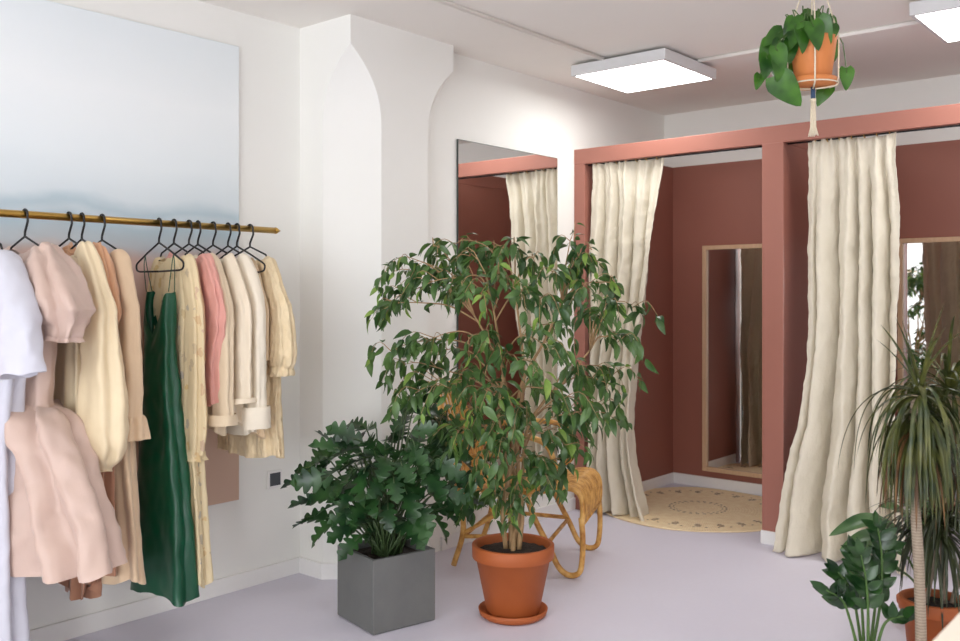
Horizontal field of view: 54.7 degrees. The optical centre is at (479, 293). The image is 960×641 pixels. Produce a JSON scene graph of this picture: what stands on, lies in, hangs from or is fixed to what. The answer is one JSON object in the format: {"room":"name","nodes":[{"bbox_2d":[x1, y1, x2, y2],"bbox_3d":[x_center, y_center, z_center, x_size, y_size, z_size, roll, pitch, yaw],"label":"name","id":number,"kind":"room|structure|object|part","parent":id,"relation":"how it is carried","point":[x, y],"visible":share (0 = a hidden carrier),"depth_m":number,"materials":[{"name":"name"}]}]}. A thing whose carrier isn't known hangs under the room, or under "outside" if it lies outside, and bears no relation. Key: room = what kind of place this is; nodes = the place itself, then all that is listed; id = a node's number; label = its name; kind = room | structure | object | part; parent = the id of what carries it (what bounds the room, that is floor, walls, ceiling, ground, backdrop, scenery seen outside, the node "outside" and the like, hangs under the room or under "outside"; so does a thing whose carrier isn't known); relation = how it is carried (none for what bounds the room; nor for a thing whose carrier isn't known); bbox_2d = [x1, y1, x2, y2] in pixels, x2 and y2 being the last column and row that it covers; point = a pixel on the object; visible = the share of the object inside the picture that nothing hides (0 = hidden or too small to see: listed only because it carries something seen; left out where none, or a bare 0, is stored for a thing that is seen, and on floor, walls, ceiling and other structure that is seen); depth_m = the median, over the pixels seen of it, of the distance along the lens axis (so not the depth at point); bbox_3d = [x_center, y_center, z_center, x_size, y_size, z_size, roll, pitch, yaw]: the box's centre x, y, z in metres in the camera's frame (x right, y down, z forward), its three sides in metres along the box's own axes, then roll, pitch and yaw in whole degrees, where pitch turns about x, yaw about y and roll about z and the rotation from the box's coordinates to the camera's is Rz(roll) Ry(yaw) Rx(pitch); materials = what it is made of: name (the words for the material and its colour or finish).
{"room":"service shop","nodes":[
{"label":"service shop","id":0,"kind":"room"},
{"bbox_2d":[25,0,299,630],"bbox_3d":[-2.756,0.030,2.362,0.100,2.640,6.450,0,0,40],"label":"wall","id":1,"kind":"structure","parent":0,"point":[252,531],"depth_m":4.33,"materials":[{"name":"white paint"}]},
{"bbox_2d":[0,0,238,224],"bbox_3d":[-1.440,-0.719,3.824,0.020,0.811,1.039,0,0,40],"label":"print","id":2,"kind":"object","parent":1,"relation":"attached to","point":[106,115],"depth_m":3.76},
{"bbox_2d":[0,209,279,233],"bbox_3d":[-1.915,-0.277,3.052,0.294,0.060,2.900,0,0,40],"label":"rail","id":3,"kind":"object","parent":1,"relation":"attached to","point":[3,212],"visible":1,"depth_m":3.52,"materials":[{"name":"gold metal"}]},
{"bbox_2d":[10,208,40,247],"bbox_3d":[-1.587,-0.192,3.235,0.282,0.215,0.008,0,0,38],"label":"clothes hanger","id":4,"kind":"object","parent":3,"relation":"hanging from","point":[24,209],"visible":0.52,"depth_m":3.23,"materials":[{"name":"black metal"}]},
{"bbox_2d":[0,246,128,584],"bbox_3d":[-1.464,0.413,3.163,0.745,1.155,0.342,0,0,38],"label":"dress","id":5,"kind":"object","parent":4,"relation":"hanging from","point":[64,531],"visible":0.66,"depth_m":3.03,"materials":[{"name":"pink fabric"}]},
{"bbox_2d":[55,211,78,249],"bbox_3d":[-1.486,-0.192,3.354,0.282,0.215,0.008,0,0,39],"label":"clothes hanger","id":6,"kind":"object","parent":3,"relation":"hanging from","point":[68,212],"visible":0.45,"depth_m":3.35,"materials":[{"name":"black metal"}]},
{"bbox_2d":[45,239,128,471],"bbox_3d":[-1.438,0.211,3.312,0.591,0.806,0.153,0,0,39],"label":"blouse","id":7,"kind":"object","parent":6,"relation":"hanging from","point":[90,374],"visible":0.35,"depth_m":3.16,"materials":[{"name":"beige fabric"}]},
{"bbox_2d":[69,212,85,250],"bbox_3d":[-1.455,-0.192,3.391,0.282,0.215,0.008,0,0,44],"label":"clothes hanger","id":8,"kind":"object","parent":3,"relation":"hanging from","point":[82,213],"visible":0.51,"depth_m":3.38,"materials":[{"name":"black metal"}]},
{"bbox_2d":[62,241,121,600],"bbox_3d":[-1.430,0.458,3.373,0.111,1.312,0.472,0,0,-44],"label":"dress","id":9,"kind":"object","parent":8,"relation":"hanging from","point":[78,591],"visible":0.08,"depth_m":3.29,"materials":[{"name":"brown fabric"}]},
{"bbox_2d":[99,214,116,248],"bbox_3d":[-1.405,-0.192,3.450,0.282,0.215,0.008,0,0,40],"label":"clothes hanger","id":10,"kind":"object","parent":3,"relation":"hanging from","point":[103,215],"visible":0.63,"depth_m":3.44,"materials":[{"name":"black metal"}]},
{"bbox_2d":[101,249,148,584],"bbox_3d":[-1.400,0.440,3.459,0.553,1.213,0.142,0,0,40],"label":"dress","id":11,"kind":"object","parent":10,"relation":"hanging from","point":[128,527],"visible":0.33,"depth_m":3.30,"materials":[{"name":"beige fabric"}]},
{"bbox_2d":[136,217,184,272],"bbox_3d":[-1.255,-0.192,3.628,0.008,0.215,0.422,0,0,-44],"label":"clothes hanger","id":12,"kind":"object","parent":3,"relation":"hanging from","point":[159,218],"visible":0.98,"depth_m":3.62,"materials":[{"name":"black metal"}]},
{"bbox_2d":[130,255,200,607],"bbox_3d":[-1.241,0.505,3.601,0.166,1.317,0.448,0,0,-42],"label":"dress","id":13,"kind":"object","parent":12,"relation":"hanging from","point":[168,532],"visible":0.84,"depth_m":3.53,"materials":[{"name":"green fabric"}]},
{"bbox_2d":[158,219,187,261],"bbox_3d":[-1.213,-0.192,3.678,0.282,0.215,0.008,0,0,44],"label":"clothes hanger","id":14,"kind":"object","parent":3,"relation":"hanging from","point":[175,220],"visible":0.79,"depth_m":3.67,"materials":[{"name":"black metal"}]},
{"bbox_2d":[147,253,212,587],"bbox_3d":[-1.201,0.480,3.672,0.450,1.281,0.123,0,0,42],"label":"floral dress","id":15,"kind":"object","parent":14,"relation":"hanging from","point":[188,287],"visible":0.52,"depth_m":3.54,"materials":[{"name":"beige fabric"}]},
{"bbox_2d":[174,220,203,255],"bbox_3d":[-1.169,-0.192,3.729,0.282,0.215,0.008,0,0,40],"label":"clothes hanger","id":16,"kind":"object","parent":3,"relation":"hanging from","point":[190,221],"visible":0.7,"depth_m":3.72,"materials":[{"name":"black metal"}]},
{"bbox_2d":[171,248,226,407],"bbox_3d":[-1.148,0.136,3.714,0.457,0.628,0.081,0,0,40],"label":"blouse","id":17,"kind":"object","parent":16,"relation":"hanging from","point":[213,294],"visible":0.4,"depth_m":3.60,"materials":[{"name":"pink fabric"}]},
{"bbox_2d":[185,220,205,253],"bbox_3d":[-1.143,-0.192,3.760,0.282,0.215,0.008,0,0,44],"label":"clothes hanger","id":18,"kind":"object","parent":3,"relation":"hanging from","point":[198,221],"visible":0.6,"depth_m":3.75,"materials":[{"name":"black metal"}]},
{"bbox_2d":[181,254,237,435],"bbox_3d":[-1.144,0.198,3.760,0.510,0.716,0.116,0,0,44],"label":"jacket","id":19,"kind":"object","parent":18,"relation":"hanging from","point":[221,415],"visible":0.26,"depth_m":3.60,"materials":[{"name":"beige fabric"}]},
{"bbox_2d":[198,221,227,256],"bbox_3d":[-1.097,-0.192,3.814,0.282,0.215,0.008,0,0,41],"label":"clothes hanger","id":20,"kind":"object","parent":3,"relation":"hanging from","point":[215,225],"visible":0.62,"depth_m":3.80,"materials":[{"name":"black metal"}]},
{"bbox_2d":[194,253,256,425],"bbox_3d":[-1.096,0.186,3.814,0.530,0.702,0.115,0,0,41],"label":"blouse","id":21,"kind":"object","parent":20,"relation":"hanging from","point":[243,358],"visible":0.34,"depth_m":3.65,"materials":[{"name":"beige fabric"}]},
{"bbox_2d":[215,222,241,254],"bbox_3d":[-1.051,-0.192,3.869,0.282,0.215,0.008,0,0,44],"label":"clothes hanger","id":22,"kind":"object","parent":3,"relation":"hanging from","point":[228,223],"visible":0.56,"depth_m":3.86,"materials":[{"name":"black metal"}]},
{"bbox_2d":[220,253,270,435],"bbox_3d":[-1.050,0.204,3.870,0.548,0.742,0.121,0,0,44],"label":"shirt","id":23,"kind":"object","parent":22,"relation":"hanging from","point":[255,416],"visible":0.3,"depth_m":3.69,"materials":[{"name":"white fabric"}]},
{"bbox_2d":[220,223,265,272],"bbox_3d":[-1.022,-0.192,3.903,0.422,0.215,0.008,0,0,44],"label":"clothes hanger","id":24,"kind":"object","parent":3,"relation":"hanging from","point":[238,237],"visible":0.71,"depth_m":3.88,"materials":[{"name":"black metal"}]},
{"bbox_2d":[223,258,268,439],"bbox_3d":[-1.011,0.225,3.891,0.422,0.744,0.080,0,0,43],"label":"blouse","id":25,"kind":"object","parent":24,"relation":"hanging from","point":[260,433],"visible":0.06,"depth_m":3.77,"materials":[{"name":"pale ivory cotton"}]},
{"bbox_2d":[235,224,266,255],"bbox_3d":[-0.980,-0.192,3.953,0.282,0.215,0.008,0,0,36],"label":"clothes hanger","id":26,"kind":"object","parent":3,"relation":"hanging from","point":[251,225],"visible":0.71,"depth_m":3.94,"materials":[{"name":"black metal"}]},
{"bbox_2d":[218,256,296,459],"bbox_3d":[-0.973,0.265,3.948,0.517,0.854,0.113,0,0,36],"label":"blouse","id":27,"kind":"object","parent":26,"relation":"hanging from","point":[282,330],"visible":0.44,"depth_m":3.83,"materials":[{"name":"beige fabric"}]},
{"bbox_2d":[28,557,298,640],"bbox_3d":[-2.832,1.312,2.184,0.014,0.075,6.080,0,0,40],"label":"baseboard","id":28,"kind":"structure","parent":1,"relation":"attached to","point":[107,618],"depth_m":3.87,"materials":[{"name":"white paint"}]},
{"bbox_2d":[267,469,281,488],"bbox_3d":[-0.971,0.875,4.388,0.012,0.084,0.084,0,0,40],"label":"wall outlet","id":29,"kind":"object","parent":1,"relation":"attached to","point":[274,477],"visible":0.99,"depth_m":4.38,"materials":[{"name":"black plastic"}]},
{"bbox_2d":[300,14,453,562],"bbox_3d":[-0.513,0.030,4.671,0.385,2.640,0.713,0,0,40],"label":"column","id":30,"kind":"structure","parent":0,"point":[369,89],"depth_m":4.42,"materials":[{"name":"white paint"}]},
{"bbox_2d":[299,541,429,579],"bbox_3d":[-0.518,1.312,4.536,0.692,0.075,0.273,0,0,-26],"label":"baseboard","id":31,"kind":"structure","parent":30,"relation":"attached to","point":[323,571],"depth_m":4.40,"materials":[{"name":"white paint"}]},
{"bbox_2d":[338,535,434,634],"bbox_3d":[-0.392,1.200,3.866,0.296,0.296,0.296,0,0,-37],"label":"planter","id":32,"kind":"object","parent":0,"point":[381,589],"depth_m":3.76,"materials":[{"name":"concrete"}]},
{"bbox_2d":[65,483,959,640],"bbox_3d":[0.676,1.400,1.249,6.780,0.100,9.380,0,0,40],"label":"floor","id":33,"kind":"structure","parent":0,"point":[641,583],"depth_m":4.05,"materials":[{"name":"grey concrete"}]},
{"bbox_2d":[280,393,487,634],"bbox_3d":[-0.376,0.884,3.881,0.783,0.920,0.722,0,0,40],"label":"philodendron","id":34,"kind":"object","parent":33,"relation":"on","point":[386,579],"visible":0.96,"depth_m":3.75,"materials":[{"name":"plant"}]},
{"bbox_2d":[364,223,665,625],"bbox_3d":[0.121,0.521,3.929,1.092,1.656,1.082,0,0,-43],"label":"fig","id":35,"kind":"object","parent":33,"relation":"on","point":[513,565],"visible":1,"depth_m":3.77,"materials":[{"name":"plant"}]},
{"bbox_2d":[472,533,553,617],"bbox_3d":[0.139,1.188,3.900,0.346,0.285,0.346,0,0,40],"label":"pot","id":36,"kind":"object","parent":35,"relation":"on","point":[512,572],"depth_m":3.79,"materials":[{"name":"ceramic"}]},
{"bbox_2d":[438,380,602,578],"bbox_3d":[0.197,0.898,4.737,0.780,0.903,0.569,0,0,17],"label":"rattan chair","id":37,"kind":"object","parent":33,"relation":"on","point":[588,487],"visible":0.43,"depth_m":4.58,"materials":[{"name":"wicker"}]},
{"bbox_3d":[-0.105,1.139,4.565,0.076,0.402,0.026,0,0,17],"label":"leg","id":38,"kind":"part","parent":37,"relation":"part of","materials":[{"name":"wicker"}]},
{"bbox_3d":[-0.097,0.712,4.825,0.124,0.458,0.500,0,0,17],"label":"backrest","id":39,"kind":"part","parent":37,"relation":"part of","materials":[{"name":"wicker"}]},
{"bbox_3d":[0.039,1.139,5.047,0.076,0.402,0.026,0,0,17],"label":"leg","id":40,"kind":"part","parent":37,"relation":"part of","materials":[{"name":"wicker"}]},
{"bbox_3d":[0.088,0.808,4.488,0.575,0.283,0.029,0,0,17],"label":"armrest","id":41,"kind":"part","parent":37,"relation":"part of","materials":[{"name":"wicker"}]},
{"bbox_3d":[0.242,0.808,5.005,0.575,0.283,0.029,0,0,17],"label":"armrest","id":42,"kind":"part","parent":37,"relation":"part of","materials":[{"name":"wicker"}]},
{"bbox_3d":[0.258,0.996,4.719,0.641,0.169,0.477,0,0,17],"label":"seat","id":43,"kind":"part","parent":37,"relation":"part of","materials":[{"name":"fabric"}]},
{"bbox_3d":[0.256,1.008,4.719,0.656,0.193,0.527,0,0,17],"label":"seat frame","id":44,"kind":"part","parent":37,"relation":"part of","materials":[{"name":"wicker"}]},
{"bbox_3d":[0.351,1.147,4.429,0.308,0.404,0.027,0,0,17],"label":"leg","id":45,"kind":"part","parent":37,"relation":"part of","materials":[{"name":"wicker"}]},
{"bbox_3d":[0.495,1.147,4.910,0.308,0.404,0.027,0,0,17],"label":"leg","id":46,"kind":"part","parent":37,"relation":"part of","materials":[{"name":"wicker"}]},
{"bbox_2d":[605,487,761,532],"bbox_3d":[1.378,1.343,5.838,1.200,0.012,1.202,0,0,17],"label":"jute rug","id":47,"kind":"object","parent":33,"relation":"on","point":[692,509],"visible":0.79,"depth_m":5.72,"materials":[{"name":"beige wicker"}]},
{"bbox_2d":[574,103,959,544],"bbox_3d":[1.992,0.223,5.385,2.710,2.255,1.162,0,0,40],"label":"partition","id":48,"kind":"object","parent":33,"relation":"on","point":[763,201],"visible":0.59,"depth_m":5.62,"materials":[{"name":"paint"}]},
{"bbox_3d":[0.648,0.270,5.834,0.078,2.160,0.087,0,0,40],"label":"post","id":49,"kind":"part","parent":48,"relation":"part of","materials":[{"name":"paint"}]},
{"bbox_2d":[588,146,761,165],"bbox_3d":[1.119,-0.808,5.437,1.151,0.012,0.012,0,0,40],"label":"curtain rod","id":50,"kind":"object","parent":48,"relation":"attached to","point":[756,146],"visible":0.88,"depth_m":5.36,"materials":[{"name":"black metal"}]},
{"bbox_2d":[587,157,659,520],"bbox_3d":[0.910,0.263,5.672,0.502,2.165,0.295,0,0,40],"label":"curtain","id":51,"kind":"object","parent":50,"relation":"hanging from","point":[625,194],"visible":0.66,"depth_m":5.64,"materials":[{"name":"beige fabric"}]},
{"bbox_2d":[702,244,761,478],"bbox_3d":[1.798,0.448,6.272,0.630,1.565,0.034,0,0,40],"label":"framed mirror","id":52,"kind":"object","parent":48,"relation":"attached to","point":[731,274],"visible":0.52,"depth_m":6.34,"materials":[{"name":"mirror"}]},
{"bbox_3d":[1.798,-0.321,6.272,0.630,0.028,0.034,0,0,40],"label":"frame rail","id":53,"kind":"part","parent":52,"relation":"part of","materials":[{"name":"brown wood"}]},
{"bbox_3d":[1.798,1.216,6.272,0.630,0.028,0.034,0,0,40],"label":"frame rail","id":54,"kind":"part","parent":52,"relation":"part of","materials":[{"name":"brown wood"}]},
{"bbox_2d":[787,125,959,144],"bbox_3d":[2.128,-0.808,4.584,1.243,0.012,0.012,0,0,40],"label":"curtain rod","id":55,"kind":"object","parent":48,"relation":"attached to","point":[951,125],"visible":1,"depth_m":4.66,"materials":[{"name":"black metal"}]},
{"bbox_2d":[771,132,905,576],"bbox_3d":[1.859,0.263,4.730,0.675,2.165,0.376,0,0,40],"label":"curtain","id":56,"kind":"object","parent":55,"relation":"hanging from","point":[852,292],"visible":0.87,"depth_m":4.75,"materials":[{"name":"beige fabric"}]},
{"bbox_2d":[897,237,959,503],"bbox_3d":[2.783,0.448,5.439,0.630,1.565,0.034,0,0,40],"label":"framed mirror","id":57,"kind":"object","parent":48,"relation":"attached to","point":[930,267],"visible":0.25,"depth_m":5.53,"materials":[{"name":"mirror"}]},
{"bbox_3d":[2.783,-0.321,5.439,0.630,0.028,0.034,0,0,40],"label":"frame rail","id":58,"kind":"part","parent":57,"relation":"part of","materials":[{"name":"brown wood"}]},
{"bbox_2d":[810,511,914,640],"bbox_3d":[1.272,1.036,3.099,0.369,0.627,0.202,0,0,-3],"label":"plant","id":59,"kind":"object","parent":33,"relation":"on","point":[867,576],"visible":0.99,"depth_m":3.07,"materials":[{"name":"plant"}]},
{"bbox_2d":[829,491,940,602],"bbox_3d":[1.612,1.069,3.698,0.663,0.561,0.239,0,0,-20],"label":"leaf plant","id":60,"kind":"object","parent":33,"relation":"on","point":[854,522],"visible":0.09,"depth_m":3.59,"materials":[{"name":"plant"}]},
{"bbox_2d":[838,306,959,640],"bbox_3d":[1.537,0.690,3.064,0.558,1.320,0.691,0,0,43],"label":"tree","id":61,"kind":"object","parent":33,"relation":"on","point":[917,443],"visible":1,"depth_m":2.96,"materials":[{"name":"plant"}]},
{"bbox_2d":[868,443,959,640],"bbox_3d":[1.729,0.943,3.348,0.601,0.814,0.601,0,0,40],"label":"dracaena","id":62,"kind":"object","parent":33,"relation":"on","point":[942,605],"visible":0.6,"depth_m":3.29,"materials":[{"name":"plant"}]},
{"bbox_2d":[898,588,959,640],"bbox_3d":[1.644,1.225,3.360,0.238,0.250,0.238,0,0,40],"label":"pot","id":63,"kind":"object","parent":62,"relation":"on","point":[939,614],"depth_m":3.32,"materials":[{"name":"ceramic"}]},
{"bbox_2d":[933,613,959,640],"bbox_3d":[1.031,0.975,1.289,0.790,0.750,1.400,0,0,40],"label":"display table","id":64,"kind":"object","parent":33,"relation":"on","point":[951,632],"visible":1,"depth_m":1.65,"materials":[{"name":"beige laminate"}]},
{"bbox_2d":[428,53,663,551],"bbox_3d":[0.309,0.030,5.781,0.370,2.640,2.730,0,0,40],"label":"wall","id":65,"kind":"structure","parent":0,"point":[481,102],"depth_m":5.31,"materials":[{"name":"white paint"}]},
{"bbox_2d":[457,139,557,500],"bbox_3d":[0.174,0.168,5.323,0.010,1.995,0.916,0,0,40],"label":"wall mirror","id":66,"kind":"object","parent":65,"relation":"attached to","point":[502,192],"visible":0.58,"depth_m":5.31,"materials":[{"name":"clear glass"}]},
{"bbox_2d":[441,497,575,550],"bbox_3d":[0.196,1.312,5.349,0.014,0.075,1.237,0,0,40],"label":"baseboard","id":67,"kind":"structure","parent":65,"relation":"attached to","point":[452,540],"depth_m":5.22,"materials":[{"name":"white paint"}]},
{"bbox_2d":[198,0,959,114],"bbox_3d":[0.676,-1.340,1.249,6.780,0.100,9.380,0,0,40],"label":"ceiling","id":68,"kind":"structure","parent":0,"point":[693,29],"depth_m":4.58,"materials":[{"name":"paint"}]},
{"bbox_2d":[432,0,604,60],"bbox_3d":[-1.036,-1.279,3.026,0.022,0.022,5.285,0,0,40],"label":"cable conduit","id":69,"kind":"object","parent":68,"relation":"attached to","point":[444,2],"visible":1,"depth_m":4.45,"materials":[{"name":"paint"}]},
{"bbox_2d":[571,48,715,92],"bbox_3d":[0.921,-1.252,5.211,0.590,0.076,0.590,0,0,40],"label":"ceiling lamp","id":70,"kind":"object","parent":68,"relation":"attached to","point":[663,67],"visible":1,"depth_m":5.10,"materials":[{"name":"white plastic"}]},
{"bbox_2d":[576,60,709,92],"bbox_3d":[0.921,-1.214,5.211,0.550,0.001,0.550,0,0,40],"label":"diffuser","id":71,"kind":"object","parent":70,"relation":"attached to","point":[658,74],"depth_m":5.20,"materials":[{"name":"white plastic"}]},
{"bbox_2d":[754,0,854,136],"bbox_3d":[1.262,-0.945,3.586,0.382,0.670,0.212,0,0,-14],"label":"hanging plant","id":72,"kind":"object","parent":68,"relation":"hanging from","point":[808,50],"visible":1,"depth_m":3.54,"materials":[{"name":"green plant"}]},
{"bbox_3d":[1.292,-1.036,3.600,0.191,0.488,0.191,0,0,40],"label":"cord","id":73,"kind":"part","parent":72,"relation":"part of","materials":[{"name":"fabric"}]},
{"bbox_3d":[1.292,-0.904,3.600,0.180,0.170,0.180,0,0,40],"label":"pot","id":74,"kind":"part","parent":72,"relation":"part of","materials":[{"name":"ceramic"}]},
{"bbox_2d":[698,20,919,62],"bbox_3d":[1.652,-1.279,4.705,1.190,0.022,0.022,0,0,40],"label":"cable conduit","id":75,"kind":"object","parent":68,"relation":"attached to","point":[914,22],"visible":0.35,"depth_m":4.55,"materials":[{"name":"paint"}]},
{"bbox_2d":[909,0,959,42],"bbox_3d":[2.289,-1.252,4.088,0.590,0.076,0.590,0,0,40],"label":"ceiling lamp","id":76,"kind":"object","parent":68,"relation":"attached to","point":[941,18],"visible":1,"depth_m":4.06,"materials":[{"name":"white plastic"}]},
{"bbox_2d":[916,8,959,41],"bbox_3d":[2.289,-1.214,4.088,0.550,0.001,0.550,0,0,40],"label":"diffuser","id":77,"kind":"object","parent":76,"relation":"attached to","point":[946,24],"depth_m":4.15,"materials":[{"name":"white plastic"}]},
{"bbox_2d":[664,74,959,167],"bbox_3d":[3.633,0.030,4.825,6.680,2.640,0.100,0,0,40],"label":"wall","id":78,"kind":"structure","parent":0,"point":[945,90],"depth_m":5.99,"materials":[{"name":"white paint"}]},
{"bbox_2d":[641,472,958,520],"bbox_3d":[2.045,1.312,5.406,2.615,0.075,1.038,0,0,40],"label":"baseboard","id":79,"kind":"structure","parent":78,"relation":"attached to","point":[679,478],"depth_m":6.42,"materials":[{"name":"white paint"}]},
{"bbox_3d":[-1.666,-0.192,3.141,0.282,0.215,0.008,0,0,40],"label":"clothes hanger","id":80,"kind":"object","parent":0,"visible":0},
{"bbox_2d":[0,248,45,640],"bbox_3d":[-1.601,0.571,3.097,0.606,1.486,0.192,0,0,40],"label":"dress","id":81,"kind":"object","parent":80,"relation":"hanging from","point":[21,351],"visible":0.98,"depth_m":3.03,"materials":[{"name":"white fabric"}]}
]}

